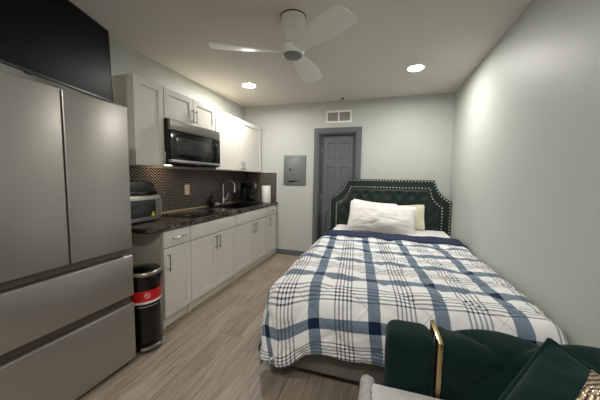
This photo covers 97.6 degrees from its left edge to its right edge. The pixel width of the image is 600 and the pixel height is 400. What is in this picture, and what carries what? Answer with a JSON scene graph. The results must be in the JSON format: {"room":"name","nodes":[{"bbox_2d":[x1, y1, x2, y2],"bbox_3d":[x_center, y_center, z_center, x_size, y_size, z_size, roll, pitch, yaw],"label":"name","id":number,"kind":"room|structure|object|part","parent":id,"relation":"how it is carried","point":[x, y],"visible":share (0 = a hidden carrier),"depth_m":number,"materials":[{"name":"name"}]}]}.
{"room":"studio apartment","nodes":[
{"label":"studio apartment","id":0,"kind":"room"},
{"bbox_2d":[0,37,244,171],"bbox_3d":[-1.842,-0.152,2.119,0.100,2.524,6.000,2,5,17],"label":"wall","id":1,"kind":"structure","parent":0,"point":[124,60],"depth_m":2.78,"materials":[{"name":"paint"}]},
{"bbox_2d":[0,0,113,102],"bbox_3d":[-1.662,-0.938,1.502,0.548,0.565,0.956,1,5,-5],"label":"television","id":2,"kind":"object","parent":1,"relation":"attached to","point":[56,41],"visible":0.94,"depth_m":1.51,"materials":[{"name":"black plastic"}]},
{"bbox_2d":[112,73,165,166],"bbox_3d":[-1.483,-0.690,2.392,0.374,0.752,0.316,2,5,17],"label":"upper cabinet","id":3,"kind":"object","parent":1,"relation":"attached to","point":[143,98],"visible":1,"depth_m":2.28,"materials":[{"name":"paint"}]},
{"bbox_3d":[-1.348,-0.685,2.350,0.020,0.744,0.311,2,5,17],"label":"door","id":4,"kind":"part","parent":3,"relation":"part of","materials":[{"name":"paint"}]},
{"bbox_2d":[163,87,214,130],"bbox_3d":[-1.310,-0.962,2.908,0.374,0.289,0.802,2,5,17],"label":"upper cabinet","id":5,"kind":"object","parent":1,"relation":"attached to","point":[177,106],"visible":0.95,"depth_m":2.79,"materials":[{"name":"paint"}]},
{"bbox_3d":[-1.235,-0.942,2.676,0.020,0.281,0.397,2,5,17],"label":"door","id":6,"kind":"part","parent":5,"relation":"part of","materials":[{"name":"paint"}]},
{"bbox_2d":[164,118,219,166],"bbox_3d":[-1.296,-0.595,2.931,0.401,0.434,0.794,2,5,17],"label":"microwave","id":7,"kind":"object","parent":5,"relation":"attached to","point":[185,144],"visible":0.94,"depth_m":2.76,"materials":[{"name":"metal"}]},
{"bbox_3d":[-1.149,-0.555,2.801,0.034,0.281,0.628,2,5,17],"label":"door","id":8,"kind":"part","parent":7,"relation":"part of","materials":[{"name":"black glass"}]},
{"bbox_3d":[-1.122,-0.754,2.864,0.030,0.100,0.794,2,5,17],"label":"vent panel","id":9,"kind":"part","parent":7,"relation":"part of","materials":[{"name":"metal"}]},
{"bbox_3d":[-1.029,-0.585,3.180,0.034,0.281,0.163,2,5,17],"label":"control panel","id":10,"kind":"part","parent":7,"relation":"part of","materials":[{"name":"black plastic"}]},
{"bbox_3d":[-1.115,-0.972,3.056,0.020,0.281,0.397,2,5,17],"label":"door","id":11,"kind":"part","parent":5,"relation":"part of","materials":[{"name":"paint"}]},
{"bbox_2d":[129,166,276,212],"bbox_3d":[-1.080,-0.134,3.341,0.626,0.511,2.620,2,5,17],"label":"backsplash","id":12,"kind":"structure","parent":1,"relation":"attached to","point":[169,183],"depth_m":3.45,"materials":[{"name":"black tile"}]},
{"bbox_2d":[185,185,189,194],"bbox_3d":[-1.412,-0.130,3.289,0.008,0.124,0.080,2,5,17],"label":"wall outlet","id":13,"kind":"object","parent":12,"relation":"attached to","point":[187,191],"visible":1,"depth_m":3.29,"materials":[{"name":"beige plastic"}]},
{"bbox_3d":[-0.689,-0.228,4.584,0.612,0.504,0.008,2,5,17],"label":"tile panel","id":14,"kind":"part","parent":12,"relation":"part of","materials":[{"name":"black tile"}]},
{"bbox_2d":[194,109,261,171],"bbox_3d":[-0.997,-0.810,3.935,0.374,0.752,1.308,2,5,17],"label":"upper cabinet","id":15,"kind":"object","parent":1,"relation":"attached to","point":[240,140],"visible":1,"depth_m":3.76,"materials":[{"name":"paint"}]},
{"bbox_3d":[-0.961,-0.780,3.577,0.020,0.744,0.640,2,5,17],"label":"door","id":16,"kind":"part","parent":15,"relation":"part of","materials":[{"name":"paint"}]},
{"bbox_3d":[-0.767,-0.828,4.193,0.020,0.744,0.648,2,5,17],"label":"door","id":17,"kind":"part","parent":15,"relation":"part of","materials":[{"name":"paint"}]},
{"bbox_2d":[76,253,359,399],"bbox_3d":[-0.267,1.223,1.730,3.448,0.100,6.000,2,5,17],"label":"floor","id":18,"kind":"structure","parent":0,"point":[210,352],"depth_m":1.84,"materials":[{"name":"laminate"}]},
{"bbox_2d":[0,71,135,399],"bbox_3d":[-1.592,0.281,1.545,0.694,1.763,0.749,2,5,17],"label":"refrigerator","id":19,"kind":"object","parent":18,"relation":"on","point":[67,316],"visible":1,"depth_m":1.40,"materials":[{"name":"metal"}]},
{"bbox_3d":[-1.342,-0.102,1.237,0.066,0.940,0.370,2,5,17],"label":"door","id":20,"kind":"part","parent":19,"relation":"part of","materials":[{"name":"metal"}]},
{"bbox_3d":[-1.296,0.544,1.472,0.066,0.282,0.749,2,5,17],"label":"drawer","id":21,"kind":"part","parent":19,"relation":"part of","materials":[{"name":"metal"}]},
{"bbox_3d":[-1.303,0.939,1.505,0.066,0.402,0.749,2,5,17],"label":"drawer","id":22,"kind":"part","parent":19,"relation":"part of","materials":[{"name":"metal"}]},
{"bbox_3d":[-1.229,-0.130,1.597,0.066,0.940,0.370,2,5,17],"label":"door","id":23,"kind":"part","parent":19,"relation":"part of","materials":[{"name":"metal"}]},
{"bbox_2d":[130,263,162,352],"bbox_3d":[-1.203,0.816,2.040,0.291,0.620,0.270,2,5,17],"label":"trash can","id":24,"kind":"object","parent":18,"relation":"on","point":[147,277],"visible":0.74,"depth_m":1.96,"materials":[{"name":"black metal"}]},
{"bbox_3d":[-1.208,0.532,2.020,0.254,0.050,0.254,2,5,17],"label":"lid","id":25,"kind":"part","parent":24,"relation":"part of","materials":[{"name":"silver metal"}]},
{"bbox_2d":[129,226,190,329],"bbox_3d":[-1.373,0.663,2.452,0.659,0.860,0.325,2,5,17],"label":"base cabinet","id":26,"kind":"object","parent":18,"relation":"on","point":[170,249],"visible":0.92,"depth_m":2.29,"materials":[{"name":"paint"}]},
{"bbox_3d":[-1.096,0.326,2.338,0.020,0.141,0.318,2,5,17],"label":"drawer","id":27,"kind":"part","parent":26,"relation":"part of","materials":[{"name":"paint"}]},
{"bbox_3d":[-1.102,0.705,2.370,0.020,0.602,0.318,2,5,17],"label":"door","id":28,"kind":"part","parent":26,"relation":"part of","materials":[{"name":"paint"}]},
{"bbox_2d":[189,215,235,311],"bbox_3d":[-1.202,0.621,2.993,0.659,0.860,0.811,2,5,17],"label":"base cabinet","id":29,"kind":"object","parent":18,"relation":"on","point":[212,242],"visible":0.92,"depth_m":2.83,"materials":[{"name":"paint"}]},
{"bbox_3d":[-0.992,0.678,2.719,0.020,0.602,0.400,2,5,17],"label":"door","id":30,"kind":"part","parent":29,"relation":"part of","materials":[{"name":"paint"}]},
{"bbox_3d":[-0.871,0.648,3.102,0.020,0.602,0.401,2,5,17],"label":"door","id":31,"kind":"part","parent":29,"relation":"part of","materials":[{"name":"paint"}]},
{"bbox_2d":[235,207,267,280],"bbox_3d":[-0.937,0.555,3.835,0.659,0.860,0.957,2,5,17],"label":"base cabinet","id":32,"kind":"object","parent":18,"relation":"on","point":[251,226],"visible":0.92,"depth_m":3.68,"materials":[{"name":"paint"}]},
{"bbox_2d":[131,201,277,234],"bbox_3d":[-1.076,0.140,3.361,0.644,0.039,2.619,2,5,17],"label":"countertop","id":33,"kind":"structure","parent":32,"relation":"on","point":[165,223],"depth_m":2.48,"materials":[{"name":"stone"}]},
{"bbox_2d":[130,195,161,222],"bbox_3d":[-1.508,0.078,2.347,0.360,0.238,0.370,2,5,17],"label":"toaster oven","id":34,"kind":"object","parent":33,"relation":"on","point":[143,207],"visible":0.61,"depth_m":2.32,"materials":[{"name":"silver metal"}]},
{"bbox_2d":[130,181,156,195],"bbox_3d":[-1.523,-0.105,2.351,0.274,0.126,0.355,2,5,17],"label":"toaster","id":35,"kind":"object","parent":34,"relation":"on","point":[136,187],"visible":0.51,"depth_m":2.32,"materials":[{"name":"black metal"}]},
{"bbox_3d":[-1.306,0.066,2.447,0.036,0.179,0.018,2,5,17],"label":"handle","id":36,"kind":"part","parent":34,"relation":"part of","materials":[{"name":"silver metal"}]},
{"bbox_2d":[161,209,228,218],"bbox_3d":[-1.187,0.148,2.966,0.498,0.006,0.608,2,5,17],"label":"cooktop","id":37,"kind":"object","parent":33,"relation":"in","point":[193,213],"visible":0.94,"depth_m":2.91,"materials":[{"name":"black glass"}]},
{"bbox_2d":[209,192,214,206],"bbox_3d":[-1.231,-0.014,3.672,0.085,0.209,0.072,2,5,17],"label":"soap bottle","id":38,"kind":"object","parent":33,"relation":"on","point":[211,199],"visible":0.96,"depth_m":3.65,"materials":[{"name":"black plastic"}]},
{"bbox_2d":[221,180,235,204],"bbox_3d":[-1.066,-0.113,3.925,0.218,0.372,0.102,1,5,-3],"label":"faucet","id":39,"kind":"object","parent":33,"relation":"on","point":[223,199],"visible":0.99,"depth_m":3.89,"materials":[{"name":"silver metal"}]},
{"bbox_2d":[213,203,261,208],"bbox_3d":[-0.899,0.185,3.846,0.464,0.217,0.704,2,5,17],"label":"sink","id":40,"kind":"object","parent":33,"relation":"in","point":[232,205],"visible":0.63,"depth_m":4.08,"materials":[{"name":"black metal"}]},
{"bbox_2d":[241,182,258,202],"bbox_3d":[-0.799,-0.117,4.253,0.263,0.334,0.200,2,5,17],"label":"coffee maker","id":41,"kind":"object","parent":33,"relation":"on","point":[246,196],"visible":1,"depth_m":4.19,"materials":[{"name":"black plastic"}]},
{"bbox_3d":[-0.812,0.033,4.269,0.240,0.032,0.200,2,5,17],"label":"plate","id":42,"kind":"part","parent":41,"relation":"part of","materials":[{"name":"black plastic"}]},
{"bbox_2d":[261,185,270,202],"bbox_3d":[-0.557,-0.100,4.347,0.160,0.292,0.160,2,5,17],"label":"paper towel roll","id":43,"kind":"object","parent":33,"relation":"on","point":[266,190],"visible":1,"depth_m":4.29,"materials":[{"name":"white paper"}]},
{"bbox_3d":[-0.738,0.615,3.526,0.020,0.602,0.473,2,5,17],"label":"door","id":44,"kind":"part","parent":32,"relation":"part of","materials":[{"name":"paint"}]},
{"bbox_3d":[-0.595,0.580,3.979,0.020,0.602,0.474,2,5,17],"label":"door","id":45,"kind":"part","parent":32,"relation":"part of","materials":[{"name":"paint"}]},
{"bbox_2d":[267,205,275,257],"bbox_3d":[-0.741,0.506,4.459,0.659,0.860,0.354,2,5,17],"label":"base cabinet","id":46,"kind":"object","parent":18,"relation":"on","point":[271,209],"visible":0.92,"depth_m":4.37,"materials":[{"name":"paint"}]},
{"bbox_3d":[-0.465,0.170,4.340,0.020,0.141,0.335,2,5,17],"label":"drawer","id":47,"kind":"part","parent":46,"relation":"part of","materials":[{"name":"paint"}]},
{"bbox_3d":[-0.472,0.549,4.371,0.020,0.602,0.335,2,5,17],"label":"door","id":48,"kind":"part","parent":46,"relation":"part of","materials":[{"name":"paint"}]},
{"bbox_2d":[290,179,451,384],"bbox_3d":[0.892,0.451,2.698,1.665,1.318,2.460,2,5,17],"label":"bed","id":49,"kind":"object","parent":18,"relation":"on","point":[437,209],"visible":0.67,"depth_m":3.59,"materials":[{"name":"green fabric"}]},
{"bbox_2d":[353,199,396,205],"bbox_3d":[1.003,0.200,3.610,0.614,0.407,0.162,3,5,20],"label":"pillow","id":50,"kind":"object","parent":49,"relation":"on","point":[353,199],"visible":0.08,"depth_m":3.60,"materials":[{"name":"white fabric"}]},
{"bbox_2d":[347,200,416,234],"bbox_3d":[1.054,0.238,3.406,0.840,0.425,0.263,3,5,22],"label":"pillow","id":51,"kind":"object","parent":49,"relation":"on","point":[363,216],"visible":0.98,"depth_m":3.32,"materials":[{"name":"white fabric"}]},
{"bbox_3d":[1.236,0.225,3.769,1.429,0.762,0.044,2,5,17],"label":"tufted panel","id":52,"kind":"part","parent":49,"relation":"part of","materials":[{"name":"green fabric"}]},
{"bbox_3d":[1.252,0.213,3.819,1.665,1.018,0.075,2,5,17],"label":"headboard","id":53,"kind":"part","parent":49,"relation":"part of","materials":[{"name":"green fabric"}]},
{"bbox_2d":[397,205,424,229],"bbox_3d":[1.354,0.230,3.630,0.682,0.354,0.145,3,5,19],"label":"pillow","id":54,"kind":"object","parent":49,"relation":"on","point":[419,222],"visible":0.29,"depth_m":3.52,"materials":[{"name":"beige fabric"}]},
{"bbox_2d":[258,230,567,367],"bbox_3d":[0.754,0.787,2.376,1.687,0.623,1.962,2,5,17],"label":"comforter","id":55,"kind":"object","parent":49,"relation":"on","point":[338,300],"visible":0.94,"depth_m":1.65,"materials":[{"name":"fabric"}]},
{"bbox_2d":[383,319,599,399],"bbox_3d":[0.667,0.901,0.732,0.867,0.739,0.749,2,5,17],"label":"loveseat","id":56,"kind":"object","parent":18,"relation":"on","point":[466,364],"visible":0.71,"depth_m":0.96,"materials":[{"name":"green fabric"}]},
{"bbox_2d":[358,374,440,399],"bbox_3d":[0.350,0.811,0.728,0.412,0.185,0.568,2,5,17],"label":"throw blanket","id":57,"kind":"object","parent":56,"relation":"on","point":[368,390],"visible":1,"depth_m":0.97,"materials":[{"name":"white fabric"}]},
{"bbox_2d":[498,338,599,399],"bbox_3d":[0.636,0.565,0.529,0.334,0.340,0.438,-2,6,-36],"label":"throw cushion","id":58,"kind":"object","parent":56,"relation":"on","point":[553,372],"visible":1,"depth_m":0.64,"materials":[{"name":"green fabric"}]},
{"bbox_3d":[0.623,0.523,0.495,0.345,0.069,0.213,-32,41,-17],"label":"sequin panel","id":59,"kind":"part","parent":58,"relation":"part of","materials":[{"name":"gold metal"}]},
{"bbox_2d":[70,0,532,107],"bbox_3d":[-0.223,-1.391,1.512,3.448,0.100,6.000,2,5,17],"label":"ceiling","id":60,"kind":"structure","parent":0,"point":[369,59],"depth_m":2.33,"materials":[{"name":"paint"}]},
{"bbox_2d":[241,82,256,87],"bbox_3d":[-0.669,-1.505,3.447,0.196,0.010,0.196,2,5,17],"label":"recessed light","id":61,"kind":"object","parent":60,"relation":"in","point":[245,84],"visible":1,"depth_m":3.45,"materials":[{"name":"white plastic"}]},
{"bbox_2d":[208,5,357,82],"bbox_3d":[-0.053,-1.237,2.085,1.086,0.296,1.042,2,5,17],"label":"ceiling fan","id":62,"kind":"object","parent":60,"relation":"hanging from","point":[296,38],"visible":1,"depth_m":1.90,"materials":[{"name":"white plastic"}]},
{"bbox_3d":[-0.385,-1.126,1.965,0.565,0.046,0.175,0,5,-12],"label":"blade","id":63,"kind":"part","parent":62,"relation":"part of","materials":[{"name":"white plastic"}]},
{"bbox_3d":[0.064,-1.147,2.307,0.178,0.046,0.563,2,5,17],"label":"blade","id":64,"kind":"part","parent":62,"relation":"part of","materials":[{"name":"white plastic"}]},
{"bbox_3d":[0.116,-1.097,1.717,0.175,0.046,0.565,-3,6,-37],"label":"blade","id":65,"kind":"part","parent":62,"relation":"part of","materials":[{"name":"white plastic"}]},
{"bbox_2d":[406,64,425,71],"bbox_3d":[1.246,-1.421,2.829,0.196,0.010,0.196,2,5,17],"label":"recessed light","id":66,"kind":"object","parent":60,"relation":"in","point":[415,67],"visible":1,"depth_m":2.81,"materials":[{"name":"white plastic"}]},
{"bbox_2d":[245,92,455,252],"bbox_3d":[0.582,-0.288,4.246,3.248,2.524,0.120,2,5,17],"label":"wall","id":67,"kind":"structure","parent":0,"point":[404,137],"depth_m":4.00,"materials":[{"name":"paint"}]},
{"bbox_2d":[277,248,305,255],"bbox_3d":[-0.104,0.902,4.485,0.635,0.090,0.014,2,5,17],"label":"baseboard","id":68,"kind":"structure","parent":67,"relation":"attached to","point":[279,251],"depth_m":4.50,"materials":[{"name":"grey paint"}]},
{"bbox_2d":[284,155,305,184],"bbox_3d":[-0.091,-0.496,4.364,0.382,0.486,0.038,2,5,17],"label":"breaker panel","id":69,"kind":"object","parent":67,"relation":"attached to","point":[294,165],"visible":1,"depth_m":4.35,"materials":[{"name":"silver metal"}]},
{"bbox_3d":[-0.087,-0.497,4.353,0.220,0.350,0.008,2,5,17],"label":"door","id":70,"kind":"part","parent":69,"relation":"part of","materials":[{"name":"grey metal"}]},
{"bbox_2d":[319,135,354,236],"bbox_3d":[0.596,-0.039,4.279,0.553,2.006,0.046,2,5,17],"label":"door","id":71,"kind":"structure","parent":67,"relation":"in","point":[337,151],"depth_m":4.25,"materials":[{"name":"grey paint"}]},
{"bbox_2d":[312,127,361,244],"bbox_3d":[0.590,-0.083,4.250,0.748,2.115,0.138,2,5,17],"label":"trim","id":72,"kind":"structure","parent":67,"relation":"attached to","point":[357,131],"depth_m":4.22,"materials":[{"name":"grey paint"}]},
{"bbox_2d":[326,109,351,122],"bbox_3d":[0.604,-1.299,4.089,0.406,0.191,0.017,2,5,17],"label":"air vent","id":73,"kind":"object","parent":67,"relation":"in","point":[336,116],"visible":1,"depth_m":4.08,"materials":[{"name":"white metal"}]},
{"bbox_2d":[328,112,337,120],"bbox_3d":[0.517,-1.304,4.120,0.161,0.132,0.009,2,5,17],"label":"grille","id":74,"kind":"object","parent":73,"relation":"attached to","point":[332,116],"depth_m":4.12,"materials":[{"name":"white metal"}]},
{"bbox_2d":[339,112,349,120],"bbox_3d":[0.693,-1.296,4.065,0.161,0.132,0.009,2,5,17],"label":"grille","id":75,"kind":"object","parent":73,"relation":"attached to","point":[343,116],"depth_m":4.07,"materials":[{"name":"white metal"}]},
{"bbox_2d":[449,0,599,347],"bbox_3d":[1.352,-0.015,1.123,0.100,2.524,6.000,2,5,17],"label":"wall","id":76,"kind":"structure","parent":0,"point":[524,190],"depth_m":1.60,"materials":[{"name":"paint"}]}
]}

